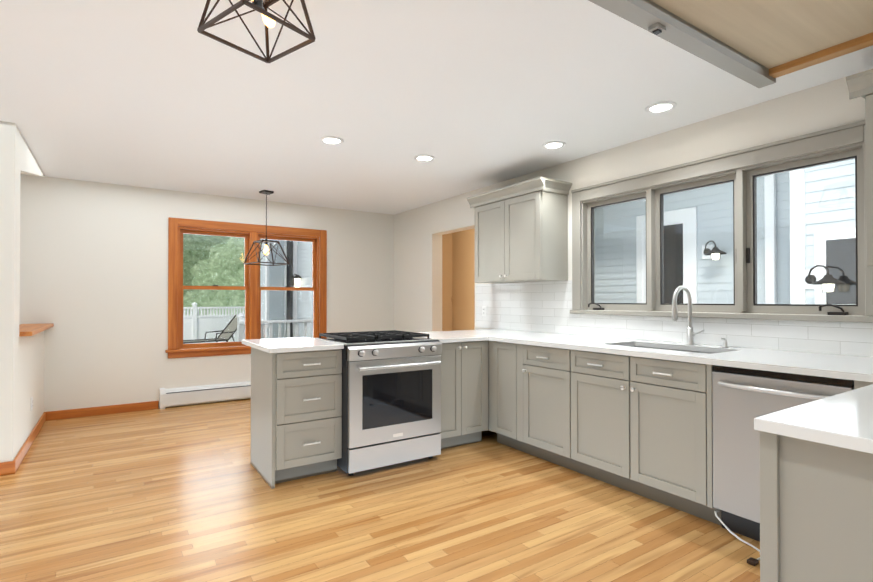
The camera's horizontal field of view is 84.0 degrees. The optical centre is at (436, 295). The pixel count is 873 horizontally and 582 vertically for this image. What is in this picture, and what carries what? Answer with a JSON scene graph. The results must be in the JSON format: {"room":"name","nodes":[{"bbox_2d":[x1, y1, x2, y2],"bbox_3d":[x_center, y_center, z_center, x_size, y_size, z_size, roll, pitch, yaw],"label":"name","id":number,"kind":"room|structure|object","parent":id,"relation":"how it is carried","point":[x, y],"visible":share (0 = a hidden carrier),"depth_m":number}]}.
{"room":"kitchen","nodes":[
{"label":"kitchen","id":0,"kind":"room"},
{"bbox_2d":[18,135,44,451],"bbox_3d":[-3.615,0.024,4.239,0.150,2.475,1.540,0,-1,-34],"label":"wall","id":1,"kind":"structure","parent":0,"point":[31,366],"depth_m":4.09},
{"bbox_2d":[10,412,47,473],"bbox_3d":[-3.471,1.216,4.165,0.019,0.090,1.805,0,-1,-34],"label":"baseboard","id":2,"kind":"structure","parent":1,"relation":"attached to","point":[14,464],"depth_m":3.90},
{"bbox_2d":[19,323,53,335],"bbox_3d":[-3.596,0.294,4.249,0.255,0.035,1.539,0,-1,-34],"label":"shelf","id":3,"kind":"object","parent":1,"relation":"on","point":[29,329],"depth_m":4.14},
{"bbox_2d":[19,174,450,411],"bbox_3d":[-2.435,0.036,6.034,6.580,2.480,0.170,0,-1,-34],"label":"wall","id":4,"kind":"structure","parent":0,"point":[94,273],"depth_m":5.33},
{"bbox_2d":[48,401,158,420],"bbox_3d":[-3.534,1.224,5.196,0.966,0.090,0.016,0,-1,-34],"label":"baseboard","id":5,"kind":"structure","parent":4,"relation":"attached to","point":[111,409],"depth_m":5.17},
{"bbox_2d":[165,217,326,358],"bbox_3d":[-2.304,-0.084,6.090,1.930,1.608,0.205,0,-1,-34],"label":"dining window","id":6,"kind":"structure","parent":4,"relation":"in","point":[178,228],"depth_m":6.01},
{"bbox_2d":[0,399,759,581],"bbox_3d":[-0.950,1.295,1.136,9.500,0.120,9.960,0,-1,-34],"label":"floor","id":7,"kind":"structure","parent":0,"point":[186,493],"depth_m":2.71},
{"bbox_2d":[0,121,20,462],"bbox_3d":[-3.121,0.015,3.493,0.150,2.480,0.250,0,-1,-34],"label":"wall","id":8,"kind":"structure","parent":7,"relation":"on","point":[10,152],"depth_m":3.42},
{"bbox_2d":[159,381,250,408],"bbox_3d":[-2.074,1.163,6.130,2.480,0.228,0.072,0,-1,-34],"label":"baseboard heater","id":9,"kind":"object","parent":7,"relation":"on","point":[199,394],"visible":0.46,"depth_m":5.67},
{"bbox_2d":[251,347,341,488],"bbox_3d":[-1.020,0.815,3.507,0.477,0.880,0.656,0,-1,-34],"label":"base cabinet","id":10,"kind":"object","parent":7,"relation":"on","point":[296,415],"visible":0.98,"depth_m":3.28},
{"bbox_2d":[242,337,343,352],"bbox_3d":[-1.081,0.357,3.576,0.507,0.032,0.820,0,-1,-34],"label":"countertop","id":11,"kind":"structure","parent":10,"relation":"on","point":[295,344],"depth_m":3.37},
{"bbox_2d":[313,330,441,475],"bbox_3d":[-0.459,0.779,3.787,0.764,0.957,0.785,0,-1,-34],"label":"range","id":12,"kind":"object","parent":7,"relation":"on","point":[391,397],"visible":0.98,"depth_m":3.49},
{"bbox_2d":[439,340,487,449],"bbox_3d":[0.044,0.821,4.226,0.555,0.880,0.608,0,-1,-34],"label":"base cabinet","id":13,"kind":"object","parent":7,"relation":"on","point":[464,393],"visible":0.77,"depth_m":3.97},
{"bbox_2d":[416,331,485,342],"bbox_3d":[-0.023,0.363,4.276,0.495,0.032,0.820,0,-1,-34],"label":"countertop","id":14,"kind":"structure","parent":13,"relation":"on","point":[443,336],"depth_m":4.10},
{"bbox_2d":[488,340,721,524],"bbox_3d":[1.092,0.816,3.809,0.802,0.882,2.456,0,-1,-34],"label":"base cabinet","id":15,"kind":"object","parent":7,"relation":"on","point":[641,426],"depth_m":3.11},
{"bbox_2d":[450,329,872,380],"bbox_3d":[1.423,0.354,3.291,0.828,0.032,4.060,0,-1,-34],"label":"countertop","id":16,"kind":"structure","parent":15,"relation":"on","point":[848,367],"depth_m":2.80},
{"bbox_2d":[672,285,728,347],"bbox_3d":[1.747,0.132,3.222,0.235,0.408,0.283,0,-1,-34],"label":"faucet","id":17,"kind":"object","parent":16,"relation":"on","point":[690,335],"visible":1,"depth_m":3.34},
{"bbox_2d":[712,365,853,541],"bbox_3d":[1.910,0.808,2.518,0.804,0.878,0.588,0,-1,-34],"label":"dishwasher","id":18,"kind":"object","parent":7,"relation":"on","point":[742,398],"visible":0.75,"depth_m":2.45},
{"bbox_2d":[714,509,759,565],"bbox_3d":[1.489,1.193,2.417,0.260,0.104,0.285,0,-1,-34],"label":"cord","id":19,"kind":"object","parent":18,"relation":"attached to","point":[752,561],"visible":0.85,"depth_m":2.41},
{"bbox_2d":[759,380,872,581],"bbox_3d":[1.828,0.799,1.625,1.986,0.880,0.800,0,-1,-34],"label":"base cabinet","id":20,"kind":"object","parent":7,"relation":"on","point":[816,511],"depth_m":1.20},
{"bbox_2d":[754,377,872,453],"bbox_3d":[1.516,0.337,1.324,1.190,0.032,0.675,0,-1,-34],"label":"countertop","id":21,"kind":"structure","parent":20,"relation":"on","point":[843,420],"depth_m":1.25},
{"bbox_2d":[0,0,872,214],"bbox_3d":[-0.950,-1.325,1.158,9.500,0.160,9.960,0,-1,-34],"label":"ceiling","id":22,"kind":"structure","parent":0,"point":[470,95],"depth_m":2.94},
{"bbox_2d":[197,0,315,62],"bbox_3d":[-0.690,-1.119,1.869,0.314,0.240,0.314,0,-1,36],"label":"flush ceiling light","id":23,"kind":"object","parent":22,"relation":"attached to","point":[261,7],"visible":1,"depth_m":1.89},
{"bbox_2d":[243,190,289,265],"bbox_3d":[-1.965,-0.784,5.603,0.384,0.846,0.384,0,-1,44],"label":"pendant light","id":24,"kind":"object","parent":22,"relation":"hanging from","point":[266,241],"visible":1,"depth_m":5.59},
{"bbox_2d":[320,136,343,144],"bbox_3d":[-0.823,-1.217,3.808,0.188,0.010,0.188,0,-1,-34],"label":"recessed light","id":25,"kind":"object","parent":22,"relation":"in","point":[332,140],"visible":1,"depth_m":3.81},
{"bbox_2d":[414,155,434,160],"bbox_3d":[-0.105,-1.213,4.283,0.188,0.010,0.188,0,-1,-34],"label":"recessed light","id":26,"kind":"object","parent":22,"relation":"in","point":[424,158],"visible":1,"depth_m":4.27},
{"bbox_2d":[542,141,565,148],"bbox_3d":[0.950,-1.216,3.921,0.188,0.010,0.188,0,-1,-34],"label":"recessed light","id":27,"kind":"object","parent":22,"relation":"in","point":[553,144],"visible":0.98,"depth_m":3.90},
{"bbox_2d":[645,101,676,112],"bbox_3d":[1.458,-1.222,3.154,0.188,0.010,0.188,0,-1,-34],"label":"recessed light","id":28,"kind":"object","parent":22,"relation":"in","point":[661,107],"visible":0.98,"depth_m":3.14},
{"bbox_2d":[588,0,872,87],"bbox_3d":[1.333,-1.200,1.341,2.360,0.086,1.795,0,-1,-34],"label":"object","id":29,"kind":"structure","parent":22,"relation":"attached to","point":[759,43],"depth_m":2.22},
{"bbox_2d":[451,228,474,330],"bbox_3d":[0.917,0.043,6.803,0.140,2.480,2.270,0,-1,-34],"label":"wall","id":30,"kind":"structure","parent":0,"point":[458,280],"depth_m":7.47},
{"bbox_2d":[394,77,864,331],"bbox_3d":[2.146,0.012,3.101,0.160,2.480,9.800,0,-1,-34],"label":"wall","id":31,"kind":"structure","parent":0,"point":[419,232],"depth_m":3.98},
{"bbox_2d":[467,177,571,282],"bbox_3d":[0.765,-0.573,4.668,0.400,0.875,1.040,0,-1,-34],"label":"upper cabinet","id":32,"kind":"object","parent":31,"relation":"attached to","point":[521,231],"visible":1,"depth_m":4.39},
{"bbox_2d":[476,280,872,356],"bbox_3d":[1.715,0.098,3.599,0.008,0.484,4.587,0,-1,-34],"label":"tile backsplash","id":33,"kind":"structure","parent":31,"relation":"attached to","point":[545,306],"depth_m":3.72},
{"bbox_2d":[482,306,485,315],"bbox_3d":[0.528,0.171,5.375,0.008,0.114,0.070,0,-1,-34],"label":"outlet","id":34,"kind":"object","parent":33,"relation":"attached to","point":[483,310],"visible":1,"depth_m":5.37},
{"bbox_2d":[570,120,872,322],"bbox_3d":[1.864,-0.397,3.495,0.189,1.100,2.158,0,-1,-34],"label":"kitchen window","id":35,"kind":"structure","parent":31,"relation":"in","point":[745,203],"depth_m":3.20},
{"bbox_2d":[846,69,872,266],"bbox_3d":[2.468,-0.617,2.096,0.400,0.940,0.990,0,-1,-34],"label":"upper cabinet","id":36,"kind":"object","parent":31,"relation":"attached to","point":[860,84],"visible":1,"depth_m":2.37},
{"label":"outside","id":37,"kind":"structure","parent":0,"visible":0},
{"bbox_3d":[-4.188,2.677,6.032,110.000,0.200,105.000,0,-1,-34],"label":"lawn","id":38,"kind":"structure","parent":37,"visible":0},
{"bbox_2d":[183,302,244,343],"bbox_3d":[-13.819,1.415,13.458,20.330,2.450,0.200,0,-1,-34],"label":"vinyl fence","id":39,"kind":"object","parent":38,"relation":"on","point":[198,327],"depth_m":17.18},
{"bbox_2d":[183,234,260,315],"bbox_3d":[-15.752,-4.402,19.779,52.661,15.634,12.029,0,-1,-34],"label":"trees","id":40,"kind":"object","parent":38,"relation":"on","point":[238,278],"depth_m":19.54},
{"bbox_2d":[260,239,312,338],"bbox_3d":[-0.871,-1.022,12.121,5.995,7.300,5.016,0,-1,-34],"label":"house","id":41,"kind":"structure","parent":38,"relation":"on","point":[292,303],"depth_m":12.78},
{"bbox_2d":[595,159,855,304],"bbox_3d":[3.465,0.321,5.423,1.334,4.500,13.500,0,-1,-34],"label":"window panes","id":42,"kind":"structure","parent":38,"relation":"on","point":[692,244],"depth_m":5.74},
{"bbox_3d":[-9.144,2.077,8.992,11.000,1.050,8.600,0,-1,-34],"label":"ground","id":43,"kind":"structure","parent":38,"relation":"on","visible":0},
{"bbox_2d":[183,315,236,343],"bbox_3d":[-6.319,1.072,13.466,0.700,1.010,1.970,0,-1,40],"label":"chaise lounge","id":44,"kind":"object","parent":43,"relation":"on","point":[232,326],"depth_m":13.79},
{"bbox_3d":[-2.402,1.986,7.144,6.200,1.200,1.590,0,-1,-34],"label":"deck","id":45,"kind":"object","parent":38,"relation":"on","visible":0},
{"bbox_2d":[236,313,312,341],"bbox_3d":[-1.258,0.827,7.854,3.490,1.129,1.495,0,-1,-34],"label":"deck railing","id":46,"kind":"object","parent":45,"relation":"on","point":[242,325],"depth_m":7.72}
]}

